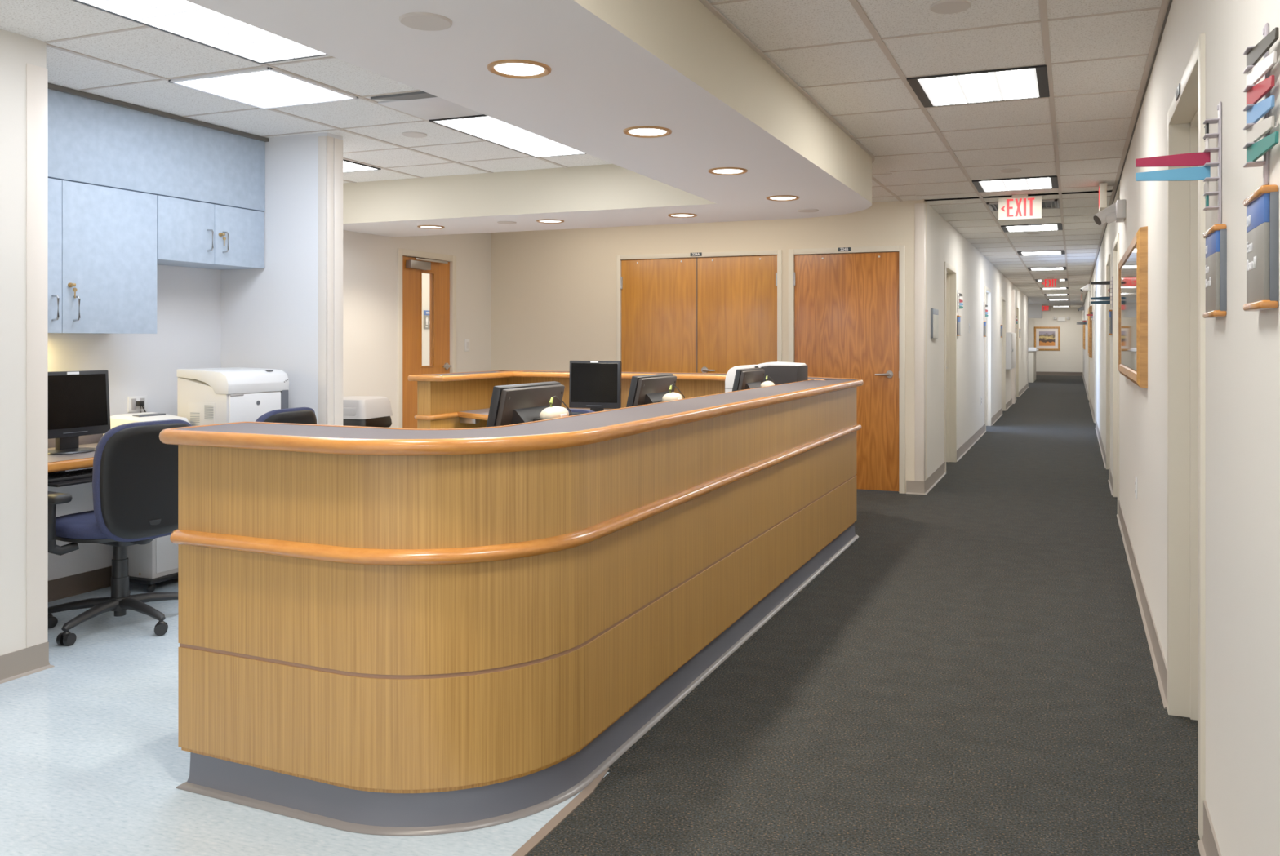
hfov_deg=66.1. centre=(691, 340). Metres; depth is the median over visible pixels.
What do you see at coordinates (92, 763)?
floor
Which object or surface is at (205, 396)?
printer
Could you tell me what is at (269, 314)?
wall partition
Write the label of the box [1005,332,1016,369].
upper cabinet
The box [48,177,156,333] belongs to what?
upper cabinet
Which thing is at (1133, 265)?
framed picture
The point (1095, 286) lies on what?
door
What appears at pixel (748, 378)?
computer monitor
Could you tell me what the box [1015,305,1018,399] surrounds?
door
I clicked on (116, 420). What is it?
printer
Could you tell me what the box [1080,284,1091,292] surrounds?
security camera
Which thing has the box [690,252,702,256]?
number plate
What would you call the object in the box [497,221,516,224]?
sprinkler cover
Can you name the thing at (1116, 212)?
security camera
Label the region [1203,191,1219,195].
shelf
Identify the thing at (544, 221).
recessed light
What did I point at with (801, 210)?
sprinkler cover
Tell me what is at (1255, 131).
bracket
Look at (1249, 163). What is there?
shelf
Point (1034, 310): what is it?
wall
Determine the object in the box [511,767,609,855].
trim
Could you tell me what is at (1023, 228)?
diffuser
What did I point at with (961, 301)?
bracket
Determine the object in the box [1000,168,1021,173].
sprinkler cover
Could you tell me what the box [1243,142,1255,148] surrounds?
shelf
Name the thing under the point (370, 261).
wall
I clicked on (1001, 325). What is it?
room sign
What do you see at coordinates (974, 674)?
floor
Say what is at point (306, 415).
chair
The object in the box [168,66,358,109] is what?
recessed light
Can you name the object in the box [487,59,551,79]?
recessed light
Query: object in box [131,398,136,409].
socket
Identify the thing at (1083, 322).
bracket
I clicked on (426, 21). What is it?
sprinkler cover
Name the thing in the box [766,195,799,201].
recessed light
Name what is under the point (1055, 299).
recessed light
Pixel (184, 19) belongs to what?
recessed light
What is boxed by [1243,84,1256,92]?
shelf
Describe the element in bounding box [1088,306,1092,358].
framed picture
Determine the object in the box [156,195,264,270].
upper cabinet
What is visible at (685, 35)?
soffit
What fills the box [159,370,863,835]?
reception desk
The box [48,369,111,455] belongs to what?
computer monitor
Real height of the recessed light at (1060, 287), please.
0.012 m
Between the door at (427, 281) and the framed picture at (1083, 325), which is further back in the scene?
the framed picture at (1083, 325)
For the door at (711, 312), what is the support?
in the wall at (553, 292)
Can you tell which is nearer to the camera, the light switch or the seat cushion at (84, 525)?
the seat cushion at (84, 525)
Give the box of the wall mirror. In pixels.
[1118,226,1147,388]
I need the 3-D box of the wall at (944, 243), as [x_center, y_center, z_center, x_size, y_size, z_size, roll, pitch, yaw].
[5.571,-0.042,17.738,0.160,2.664,20.100,0,0,21]
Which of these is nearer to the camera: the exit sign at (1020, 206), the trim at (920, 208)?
the exit sign at (1020, 206)
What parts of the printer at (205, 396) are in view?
vent panel, door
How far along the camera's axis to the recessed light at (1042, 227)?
10.17 m
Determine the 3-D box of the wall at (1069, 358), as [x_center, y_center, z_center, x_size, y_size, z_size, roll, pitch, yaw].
[12.590,-0.042,36.172,4.016,2.664,0.150,0,0,21]
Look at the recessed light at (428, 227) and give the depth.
7.55 m
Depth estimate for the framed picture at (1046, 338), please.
35.90 m
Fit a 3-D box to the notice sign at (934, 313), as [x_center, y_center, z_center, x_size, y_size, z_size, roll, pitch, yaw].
[2.167,-0.147,8.740,0.026,0.260,0.322,0,0,21]
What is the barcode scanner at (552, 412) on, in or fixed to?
on the desk at (473, 416)
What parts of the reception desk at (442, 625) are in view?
bumper rail, panel, panel, panel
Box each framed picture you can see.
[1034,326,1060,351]
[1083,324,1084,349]
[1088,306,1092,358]
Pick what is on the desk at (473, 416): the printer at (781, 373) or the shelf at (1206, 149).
the printer at (781, 373)
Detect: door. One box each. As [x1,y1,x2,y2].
[397,248,456,428]
[616,249,782,373]
[788,245,905,493]
[944,262,956,472]
[984,286,991,431]
[1001,296,1005,413]
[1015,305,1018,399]
[1088,302,1089,402]
[1094,286,1096,427]
[1106,254,1110,479]
[1112,232,1119,514]
[1167,33,1205,839]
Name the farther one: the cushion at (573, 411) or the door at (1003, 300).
the door at (1003, 300)
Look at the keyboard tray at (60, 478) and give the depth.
4.36 m
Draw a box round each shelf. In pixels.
[1203,118,1219,124]
[1203,133,1219,138]
[1203,147,1219,152]
[1203,162,1219,167]
[1203,177,1219,182]
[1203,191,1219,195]
[1203,206,1219,210]
[1243,45,1254,54]
[1243,65,1254,73]
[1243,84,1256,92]
[1243,103,1256,111]
[1243,122,1257,129]
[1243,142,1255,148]
[1243,160,1266,167]
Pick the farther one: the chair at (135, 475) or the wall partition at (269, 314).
the wall partition at (269, 314)
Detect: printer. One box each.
[102,412,191,435]
[177,367,288,426]
[342,395,392,427]
[724,361,808,392]
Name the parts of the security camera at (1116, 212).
swivel arm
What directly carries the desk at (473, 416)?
attached to the reception desk at (442, 625)
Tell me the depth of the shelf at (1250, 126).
1.71 m
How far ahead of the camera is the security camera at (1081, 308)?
31.58 m
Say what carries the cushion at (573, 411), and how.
on the chair at (574, 411)
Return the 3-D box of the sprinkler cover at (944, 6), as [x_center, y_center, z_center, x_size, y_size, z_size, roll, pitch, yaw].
[0.909,-1.171,3.445,0.140,0.007,0.140,0,0,21]
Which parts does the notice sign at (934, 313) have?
notice panel, header panel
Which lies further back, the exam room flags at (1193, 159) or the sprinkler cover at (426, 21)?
the sprinkler cover at (426, 21)
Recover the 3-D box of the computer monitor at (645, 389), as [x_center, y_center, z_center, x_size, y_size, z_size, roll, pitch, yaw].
[-0.196,0.350,4.347,0.200,0.396,0.400,0,0,21]
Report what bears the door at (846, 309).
in the wall at (553, 292)
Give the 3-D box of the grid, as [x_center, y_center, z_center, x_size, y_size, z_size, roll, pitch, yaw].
[4.099,-1.171,17.506,5.696,0.005,40.800,0,0,21]
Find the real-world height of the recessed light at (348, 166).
0.012 m
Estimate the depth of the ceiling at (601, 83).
3.48 m
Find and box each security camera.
[1077,306,1084,311]
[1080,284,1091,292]
[1093,199,1125,225]
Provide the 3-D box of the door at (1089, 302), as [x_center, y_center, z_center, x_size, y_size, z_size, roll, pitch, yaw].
[8.439,0.250,20.591,0.177,2.080,1.000,0,0,21]
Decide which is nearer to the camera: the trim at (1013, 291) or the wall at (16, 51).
the wall at (16, 51)
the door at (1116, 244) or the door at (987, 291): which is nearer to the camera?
the door at (1116, 244)
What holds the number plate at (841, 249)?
attached to the door at (846, 309)
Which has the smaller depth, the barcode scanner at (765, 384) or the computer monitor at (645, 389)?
the computer monitor at (645, 389)
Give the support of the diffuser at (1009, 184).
attached to the recessed light at (1051, 181)
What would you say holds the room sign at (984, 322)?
attached to the wall at (944, 243)
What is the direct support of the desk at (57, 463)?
attached to the wall at (188, 335)
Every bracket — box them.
[957,289,963,312]
[983,302,988,319]
[1076,320,1087,325]
[1086,309,1094,322]
[1090,276,1112,308]
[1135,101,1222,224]
[1243,22,1278,185]
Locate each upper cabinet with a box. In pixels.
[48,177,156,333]
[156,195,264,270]
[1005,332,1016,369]
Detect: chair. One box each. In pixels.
[48,419,191,645]
[255,407,316,424]
[566,408,595,416]
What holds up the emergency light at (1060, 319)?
attached to the wall at (1069, 358)
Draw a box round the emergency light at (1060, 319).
[1053,315,1070,321]
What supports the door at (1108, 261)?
in the wall at (1242, 348)
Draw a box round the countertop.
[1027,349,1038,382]
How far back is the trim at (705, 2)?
4.20 m
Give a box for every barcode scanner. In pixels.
[533,395,572,421]
[657,384,684,402]
[760,375,776,386]
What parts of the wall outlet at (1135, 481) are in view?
plate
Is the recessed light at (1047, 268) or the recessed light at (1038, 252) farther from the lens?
the recessed light at (1047, 268)
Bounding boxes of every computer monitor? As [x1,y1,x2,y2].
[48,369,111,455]
[486,381,564,426]
[568,360,622,412]
[626,373,676,407]
[732,367,764,391]
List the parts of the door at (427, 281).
vision pane, closer arm, lever handle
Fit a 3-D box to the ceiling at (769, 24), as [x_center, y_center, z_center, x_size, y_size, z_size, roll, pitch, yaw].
[3.623,-1.224,17.798,7.196,0.100,41.000,0,0,21]
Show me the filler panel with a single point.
(92, 142)
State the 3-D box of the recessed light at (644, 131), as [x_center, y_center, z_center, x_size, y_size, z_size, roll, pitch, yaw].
[-0.182,-0.866,4.090,0.204,0.008,0.204,0,0,21]
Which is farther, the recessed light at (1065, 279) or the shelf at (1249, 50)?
the recessed light at (1065, 279)
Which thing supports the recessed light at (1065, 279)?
in the ceiling at (769, 24)
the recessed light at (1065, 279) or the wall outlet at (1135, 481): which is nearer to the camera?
the wall outlet at (1135, 481)
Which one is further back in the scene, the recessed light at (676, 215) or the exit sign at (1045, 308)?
the exit sign at (1045, 308)
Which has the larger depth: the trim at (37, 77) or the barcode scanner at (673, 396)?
the barcode scanner at (673, 396)
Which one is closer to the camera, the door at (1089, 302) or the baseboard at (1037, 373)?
the door at (1089, 302)
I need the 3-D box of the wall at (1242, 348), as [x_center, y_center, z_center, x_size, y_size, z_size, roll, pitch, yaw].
[6.827,-0.042,16.443,0.160,2.664,40.800,0,0,21]
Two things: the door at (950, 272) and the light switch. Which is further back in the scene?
the door at (950, 272)
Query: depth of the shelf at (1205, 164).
2.26 m
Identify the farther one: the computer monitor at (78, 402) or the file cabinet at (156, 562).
the file cabinet at (156, 562)
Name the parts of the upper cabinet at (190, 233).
door, pull handle, pull handle, door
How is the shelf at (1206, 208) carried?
attached to the exam room flags at (1193, 159)
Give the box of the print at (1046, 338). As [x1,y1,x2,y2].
[1039,331,1054,346]
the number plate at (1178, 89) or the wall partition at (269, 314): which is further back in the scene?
the wall partition at (269, 314)
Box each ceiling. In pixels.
[0,0,1162,307]
[186,0,871,237]
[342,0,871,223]
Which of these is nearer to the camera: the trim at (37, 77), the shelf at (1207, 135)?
the shelf at (1207, 135)
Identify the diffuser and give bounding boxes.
[978,177,1052,191]
[1005,224,1057,231]
[1021,251,1061,255]
[1031,267,1063,270]
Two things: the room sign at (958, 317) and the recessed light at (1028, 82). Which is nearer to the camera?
the recessed light at (1028, 82)
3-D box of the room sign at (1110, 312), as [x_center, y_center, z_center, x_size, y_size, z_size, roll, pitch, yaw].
[3.693,-0.155,8.650,0.027,0.220,0.203,0,0,21]
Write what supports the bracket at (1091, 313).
attached to the wall at (1242, 348)
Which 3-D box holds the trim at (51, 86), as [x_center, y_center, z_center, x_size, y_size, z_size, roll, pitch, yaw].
[-2.780,-1.162,4.891,0.026,0.020,1.738,0,0,21]
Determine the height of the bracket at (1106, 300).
0.281 m
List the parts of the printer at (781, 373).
scanner lid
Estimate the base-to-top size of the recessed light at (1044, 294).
0.012 m
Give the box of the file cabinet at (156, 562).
[127,535,177,591]
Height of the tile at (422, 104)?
0.012 m
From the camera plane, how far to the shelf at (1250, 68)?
1.71 m
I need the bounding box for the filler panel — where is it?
[48,88,265,211]
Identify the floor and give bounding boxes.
[0,577,609,855]
[525,375,1199,855]
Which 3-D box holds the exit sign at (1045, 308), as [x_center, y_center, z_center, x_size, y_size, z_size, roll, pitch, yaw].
[11.879,-1.074,32.934,0.332,0.200,0.060,0,0,21]
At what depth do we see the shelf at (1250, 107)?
1.71 m
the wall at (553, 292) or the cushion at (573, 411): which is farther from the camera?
the wall at (553, 292)
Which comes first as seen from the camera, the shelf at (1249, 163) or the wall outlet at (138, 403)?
the shelf at (1249, 163)
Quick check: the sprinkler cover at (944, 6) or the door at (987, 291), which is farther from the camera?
the door at (987, 291)
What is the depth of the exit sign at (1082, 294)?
24.46 m
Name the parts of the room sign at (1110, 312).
name panel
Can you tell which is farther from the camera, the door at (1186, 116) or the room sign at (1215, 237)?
the door at (1186, 116)
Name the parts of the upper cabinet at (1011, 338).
door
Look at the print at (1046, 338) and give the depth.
35.91 m
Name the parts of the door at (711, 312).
lever handle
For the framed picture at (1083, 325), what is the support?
attached to the wall at (1242, 348)
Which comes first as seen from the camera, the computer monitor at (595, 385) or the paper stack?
the computer monitor at (595, 385)
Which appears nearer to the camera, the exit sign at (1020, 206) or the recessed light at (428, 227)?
the recessed light at (428, 227)
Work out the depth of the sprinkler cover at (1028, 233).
10.77 m
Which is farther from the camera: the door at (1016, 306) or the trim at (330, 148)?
the door at (1016, 306)
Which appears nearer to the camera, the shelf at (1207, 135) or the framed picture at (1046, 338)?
the shelf at (1207, 135)
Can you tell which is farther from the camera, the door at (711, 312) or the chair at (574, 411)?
the door at (711, 312)
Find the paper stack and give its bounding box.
[1027,347,1036,350]
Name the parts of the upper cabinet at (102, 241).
door, pull handle, pull handle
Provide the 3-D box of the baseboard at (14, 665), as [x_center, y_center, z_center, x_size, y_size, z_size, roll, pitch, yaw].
[-3.897,1.240,2.574,1.630,0.100,7.170,0,0,21]
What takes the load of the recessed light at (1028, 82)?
in the ceiling at (769, 24)
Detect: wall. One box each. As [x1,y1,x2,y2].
[0,28,46,655]
[48,264,221,581]
[342,230,491,428]
[491,200,926,493]
[926,202,1027,478]
[1027,303,1042,318]
[1027,307,1082,372]
[1082,0,1279,855]
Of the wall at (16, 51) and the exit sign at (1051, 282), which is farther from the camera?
the exit sign at (1051, 282)
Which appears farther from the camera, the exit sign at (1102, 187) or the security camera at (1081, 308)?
the security camera at (1081, 308)
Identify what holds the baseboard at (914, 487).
attached to the wall at (944, 243)
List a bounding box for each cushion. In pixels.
[55,510,108,539]
[566,408,595,413]
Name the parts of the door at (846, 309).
lever handle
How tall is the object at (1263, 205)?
0.205 m
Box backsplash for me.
[48,434,102,448]
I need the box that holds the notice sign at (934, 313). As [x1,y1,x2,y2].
[930,308,938,338]
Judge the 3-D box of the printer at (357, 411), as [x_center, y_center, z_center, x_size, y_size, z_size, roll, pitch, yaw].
[-2.519,0.859,7.366,0.410,0.862,0.410,0,0,16]
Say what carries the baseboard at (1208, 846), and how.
attached to the wall at (1242, 348)
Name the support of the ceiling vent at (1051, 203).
in the ceiling at (769, 24)
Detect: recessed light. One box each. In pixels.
[72,0,328,64]
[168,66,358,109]
[342,159,381,173]
[417,225,444,229]
[429,114,586,157]
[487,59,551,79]
[536,219,564,223]
[622,125,671,137]
[667,213,697,217]
[707,167,747,175]
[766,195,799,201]
[906,64,1049,107]
[972,175,1058,192]
[1000,223,1062,232]
[1017,249,1065,255]
[1027,266,1066,271]
[1035,278,1067,281]
[1040,287,1068,289]
[1044,293,1069,295]
[1047,298,1069,300]
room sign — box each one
[956,315,960,336]
[983,320,986,337]
[1000,324,1003,337]
[1108,310,1112,335]
[1202,223,1226,318]
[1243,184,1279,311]
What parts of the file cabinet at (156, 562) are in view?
panel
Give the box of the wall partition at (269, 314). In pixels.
[221,132,342,424]
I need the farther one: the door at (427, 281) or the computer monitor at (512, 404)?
the door at (427, 281)
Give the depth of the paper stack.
30.01 m
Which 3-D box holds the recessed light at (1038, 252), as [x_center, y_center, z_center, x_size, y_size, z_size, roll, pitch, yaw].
[4.692,-1.168,13.154,0.588,0.012,0.560,0,0,21]
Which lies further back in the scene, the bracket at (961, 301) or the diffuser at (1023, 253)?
the diffuser at (1023, 253)
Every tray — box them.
[48,468,93,487]
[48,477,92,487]
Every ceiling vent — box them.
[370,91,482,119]
[986,199,1058,211]
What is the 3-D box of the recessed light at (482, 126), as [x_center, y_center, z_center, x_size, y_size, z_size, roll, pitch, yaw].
[-0.921,-1.168,5.628,0.578,0.012,1.116,0,0,21]
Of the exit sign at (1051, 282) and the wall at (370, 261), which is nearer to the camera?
the wall at (370, 261)
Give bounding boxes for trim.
[26,63,48,648]
[48,83,268,142]
[318,136,342,426]
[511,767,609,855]
[698,0,875,163]
[915,203,925,481]
[1011,289,1015,404]
[1083,0,1172,305]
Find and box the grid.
[44,0,1169,308]
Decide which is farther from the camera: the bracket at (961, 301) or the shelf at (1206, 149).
the bracket at (961, 301)
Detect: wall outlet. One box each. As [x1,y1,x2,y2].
[128,395,147,413]
[1134,476,1137,499]
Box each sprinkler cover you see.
[399,12,452,31]
[401,131,426,137]
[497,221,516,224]
[797,208,818,212]
[929,0,970,13]
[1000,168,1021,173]
[1026,232,1040,234]
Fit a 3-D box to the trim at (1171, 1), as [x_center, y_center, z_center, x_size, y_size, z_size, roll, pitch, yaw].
[6.750,-1.166,16.473,0.008,0.008,40.800,0,0,21]
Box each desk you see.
[48,434,102,472]
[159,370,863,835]
[457,408,613,423]
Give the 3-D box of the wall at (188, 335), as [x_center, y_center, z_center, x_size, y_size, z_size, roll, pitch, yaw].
[-3.166,-0.042,5.042,0.120,2.664,1.740,0,0,21]
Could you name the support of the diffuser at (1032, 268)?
attached to the recessed light at (1047, 268)
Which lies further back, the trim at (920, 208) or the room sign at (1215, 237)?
the trim at (920, 208)
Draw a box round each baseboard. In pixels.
[0,566,111,684]
[906,382,1028,494]
[1035,371,1082,376]
[1082,373,1221,855]
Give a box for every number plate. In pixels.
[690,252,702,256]
[837,247,850,251]
[1175,83,1180,101]
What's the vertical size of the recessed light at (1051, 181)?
0.012 m
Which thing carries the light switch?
attached to the wall at (370, 261)
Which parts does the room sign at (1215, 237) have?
number panel, name panel, oak rail, oak rail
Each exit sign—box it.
[998,194,1041,221]
[1040,277,1060,288]
[1042,305,1050,311]
[1080,293,1083,302]
[1097,182,1106,212]
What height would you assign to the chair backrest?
0.520 m
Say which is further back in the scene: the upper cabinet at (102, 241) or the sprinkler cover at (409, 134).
the sprinkler cover at (409, 134)
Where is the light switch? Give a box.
[464,339,469,351]
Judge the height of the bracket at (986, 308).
0.248 m
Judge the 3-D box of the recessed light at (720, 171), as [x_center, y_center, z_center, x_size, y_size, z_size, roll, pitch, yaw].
[0.188,-0.866,5.040,0.204,0.008,0.204,0,0,21]
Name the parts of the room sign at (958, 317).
name panel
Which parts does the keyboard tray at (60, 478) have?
arm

